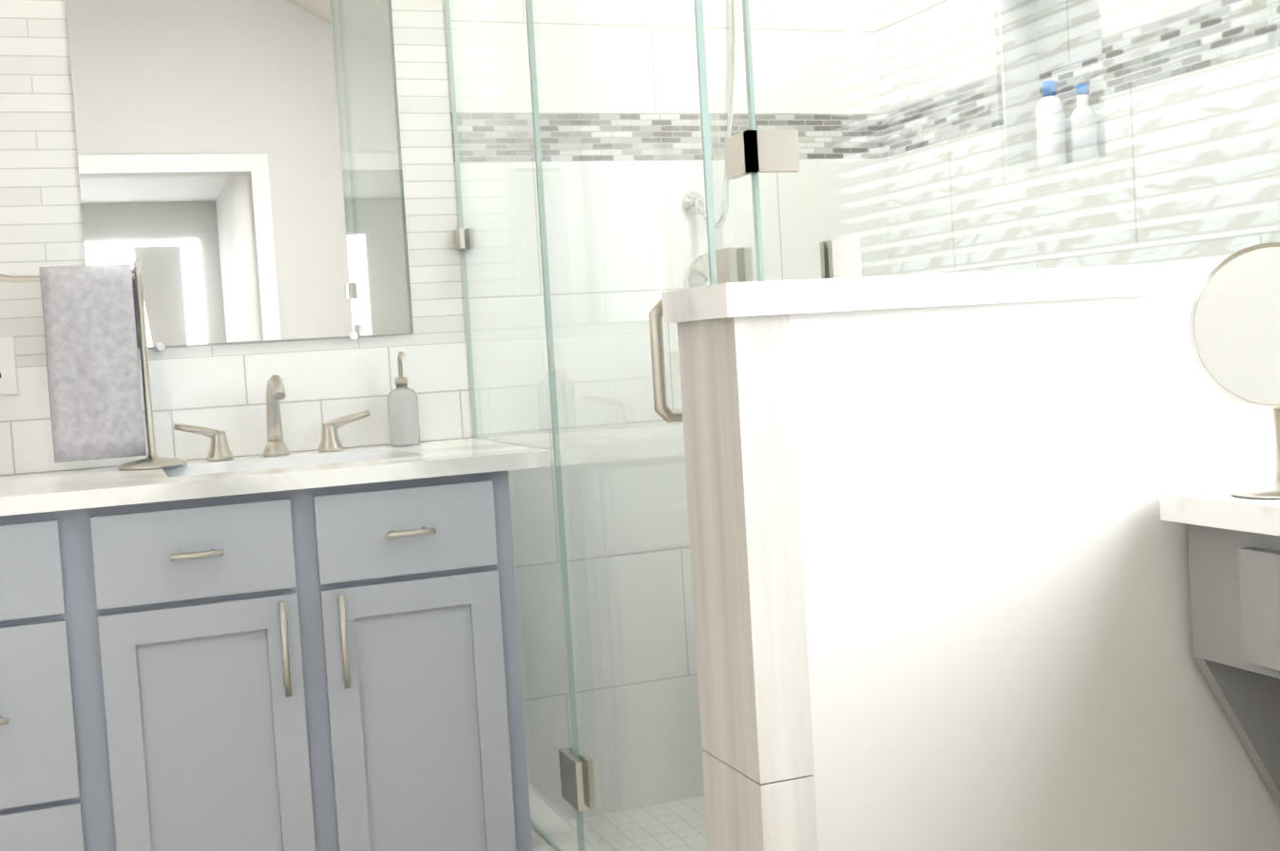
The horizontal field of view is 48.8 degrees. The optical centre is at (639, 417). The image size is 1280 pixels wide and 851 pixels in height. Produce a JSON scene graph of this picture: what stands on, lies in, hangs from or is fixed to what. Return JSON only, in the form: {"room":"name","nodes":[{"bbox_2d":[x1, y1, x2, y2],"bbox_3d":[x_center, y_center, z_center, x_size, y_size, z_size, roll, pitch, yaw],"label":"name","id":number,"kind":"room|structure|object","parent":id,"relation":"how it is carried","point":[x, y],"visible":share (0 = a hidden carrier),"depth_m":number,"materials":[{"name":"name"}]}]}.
{"room":"bathroom","nodes":[
{"label":"bathroom","id":0,"kind":"room"},
{"bbox_2d":[2,438,465,476],"bbox_3d":[-0.851,-1.191,3.046,3.370,4.550,0.200,-5,3,-21],"label":"wall","id":1,"kind":"structure","parent":0,"point":[205,459],"depth_m":2.95,"materials":[{"name":"white tile"}]},
{"bbox_2d":[0,0,465,366],"bbox_3d":[-1.360,-1.733,2.724,1.874,3.276,0.010,-5,3,-21],"label":"wall tile","id":2,"kind":"structure","parent":1,"relation":"attached to","point":[41,219],"depth_m":2.84,"materials":[{"name":"white tile"}]},
{"bbox_2d":[0,342,472,476],"bbox_3d":[-1.256,0.006,2.813,1.874,0.214,0.012,-5,3,-21],"label":"wall tiles","id":3,"kind":"structure","parent":1,"relation":"attached to","point":[226,394],"depth_m":2.98,"materials":[{"name":"white tile"}]},
{"bbox_2d":[0,336,18,395],"bbox_3d":[-1.275,-0.102,2.791,0.070,0.114,0.008,-5,3,-21],"label":"electrical outlet","id":4,"kind":"object","parent":3,"relation":"attached to","point":[8,378],"visible":1,"depth_m":2.80,"materials":[{"name":"white plastic"}]},
{"bbox_2d":[65,0,413,350],"bbox_3d":[-0.829,-0.621,2.946,0.655,0.937,0.010,-5,3,-21],"label":"mirror","id":5,"kind":"object","parent":1,"relation":"attached to","point":[240,171],"visible":0.96,"depth_m":2.95,"materials":[{"name":"white mirror"}]},
{"bbox_2d":[443,0,888,821],"bbox_3d":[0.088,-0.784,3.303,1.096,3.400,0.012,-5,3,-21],"label":"glass shower door","id":6,"kind":"structure","parent":1,"relation":"attached to","point":[847,114],"depth_m":3.28,"materials":[{"name":"glass"}]},
{"bbox_2d":[681,0,735,288],"bbox_3d":[0.226,-0.786,3.252,0.255,1.123,0.180,-5,3,-21],"label":"shower head","id":7,"kind":"object","parent":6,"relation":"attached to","point":[725,208],"depth_m":3.29},
{"bbox_3d":[0.876,1.147,-1.019,3.370,0.100,9.150,-5,3,-21],"label":"floor","id":8,"kind":"structure","parent":0,"visible":0},
{"bbox_2d":[0,447,532,850],"bbox_3d":[-1.147,0.592,2.552,1.802,0.880,0.602,-5,3,-21],"label":"bathroom vanity","id":9,"kind":"object","parent":8,"relation":"on","point":[277,645],"depth_m":2.46,"materials":[{"name":"grey paint"}]},
{"bbox_2d":[0,455,444,508],"bbox_3d":[-1.174,0.139,2.528,1.535,0.030,0.582,-5,3,-21],"label":"countertop","id":10,"kind":"structure","parent":9,"relation":"on","point":[79,485],"depth_m":2.47,"materials":[{"name":"white stone"}]},
{"bbox_2d":[0,259,187,470],"bbox_3d":[-1.070,-0.100,2.748,0.327,0.410,0.130,-5,3,-21],"label":"towel stand","id":11,"kind":"object","parent":10,"relation":"on","point":[92,362],"visible":1,"depth_m":2.73,"materials":[{"name":"grey fabric"}]},
{"bbox_2d":[38,263,146,463],"bbox_3d":[-1.066,-0.108,2.749,0.167,0.377,0.052,-5,3,-21],"label":"towel","id":12,"kind":"object","parent":11,"relation":"hanging from","point":[89,322],"depth_m":2.73,"materials":[{"name":"grey fabric"}]},
{"bbox_2d":[173,375,370,462],"bbox_3d":[-0.741,-0.005,2.874,0.398,0.167,0.167,-5,3,-21],"label":"faucet","id":13,"kind":"object","parent":10,"relation":"on","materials":[{"name":"silver metal"}]},
{"bbox_2d":[167,451,402,474],"bbox_3d":[-0.672,0.180,2.731,0.484,0.157,0.334,-5,3,-21],"label":"sink","id":14,"kind":"object","parent":10,"relation":"in","point":[392,452],"depth_m":2.87,"materials":[{"name":"white ceramic"}]},
{"bbox_2d":[387,351,420,446],"bbox_3d":[-0.504,-0.042,3.001,0.064,0.200,0.078,-5,3,-21],"label":"soap bottle","id":15,"kind":"object","parent":10,"relation":"on","point":[403,414],"visible":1,"depth_m":2.98,"materials":[{"name":"white"}]},
{"bbox_2d":[528,783,600,850],"bbox_3d":[-0.072,0.912,2.546,0.144,0.115,1.380,-5,3,-21],"label":"sill","id":16,"kind":"structure","parent":8,"relation":"on","point":[540,842],"depth_m":2.87,"materials":[{"name":"white stone"}]},
{"bbox_2d":[570,796,707,850],"bbox_3d":[0.476,0.922,2.731,1.002,0.012,1.421,-5,3,-21],"label":"shower pan","id":17,"kind":"object","parent":8,"relation":"on","point":[679,831],"depth_m":3.16,"materials":[{"name":"tile"}]},
{"bbox_2d":[789,292,1279,850],"bbox_3d":[0.656,0.394,1.975,1.150,1.120,0.160,-5,3,-21],"label":"wall","id":18,"kind":"structure","parent":8,"relation":"on","point":[997,591],"depth_m":1.82,"materials":[{"name":"white paint"}]},
{"bbox_2d":[677,314,818,850],"bbox_3d":[0.176,0.432,1.793,0.136,1.120,0.176,-5,3,-21],"label":"trim","id":19,"kind":"structure","parent":18,"relation":"attached to","point":[739,429],"depth_m":1.70,"materials":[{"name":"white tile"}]},
{"bbox_2d":[444,0,1279,850],"bbox_3d":[0.353,-0.296,2.600,1.146,2.232,1.516,-5,3,-21],"label":"glass shower enclosure","id":20,"kind":"object","parent":18,"relation":"on","point":[753,150],"visible":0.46,"depth_m":2.28,"materials":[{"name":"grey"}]},
{"bbox_2d":[1159,484,1279,808],"bbox_3d":[1.211,0.526,1.363,0.562,0.855,1.354,-5,3,-21],"label":"makeup desk","id":21,"kind":"object","parent":8,"relation":"on","point":[1233,543],"visible":1,"depth_m":1.84,"materials":[{"name":"grey paint"}]},
{"bbox_2d":[1188,242,1279,498],"bbox_3d":[0.811,-0.063,1.796,0.120,0.320,0.194,-5,3,-21],"label":"makeup mirror","id":22,"kind":"object","parent":21,"relation":"on","point":[1234,327],"visible":1,"depth_m":1.81,"materials":[{"name":"silver metal"}]},
{"bbox_3d":[1.564,-0.468,1.312,0.200,3.000,4.800,-5,3,-21],"label":"wall","id":23,"kind":"structure","parent":0,"visible":0},
{"bbox_2d":[874,0,1279,275],"bbox_3d":[0.921,-0.419,2.858,0.112,2.620,1.433,-5,3,-21],"label":"tiled wall","id":24,"kind":"structure","parent":23,"relation":"attached to","point":[1166,16],"depth_m":2.88,"materials":[{"name":"tile"}]},
{"bbox_2d":[1035,80,1060,171],"bbox_3d":[0.865,-0.614,2.968,0.059,0.186,0.059,-5,3,-33],"label":"bottle","id":25,"kind":"object","parent":24,"relation":"in","point":[1049,116],"depth_m":2.95,"materials":[{"name":"white plastic"}]},
{"bbox_2d":[1057,83,1098,165],"bbox_3d":[0.906,-0.599,2.878,0.049,0.161,0.049,-5,3,-33],"label":"bottle","id":26,"kind":"object","parent":24,"relation":"in","point":[1060,114],"depth_m":2.86,"materials":[{"name":"white plastic"}]},
{"bbox_3d":[0.851,-1.063,-1.413,2.970,4.550,0.150,-5,3,-21],"label":"wall","id":27,"kind":"structure","parent":0,"visible":0},
{"bbox_2d":[661,261,1222,323],"bbox_3d":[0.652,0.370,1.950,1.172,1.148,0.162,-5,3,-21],"label":"ledge cap","id":28,"kind":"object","parent":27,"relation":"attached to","point":[737,299],"depth_m":1.72,"materials":[{"name":"white stone"}]}
]}

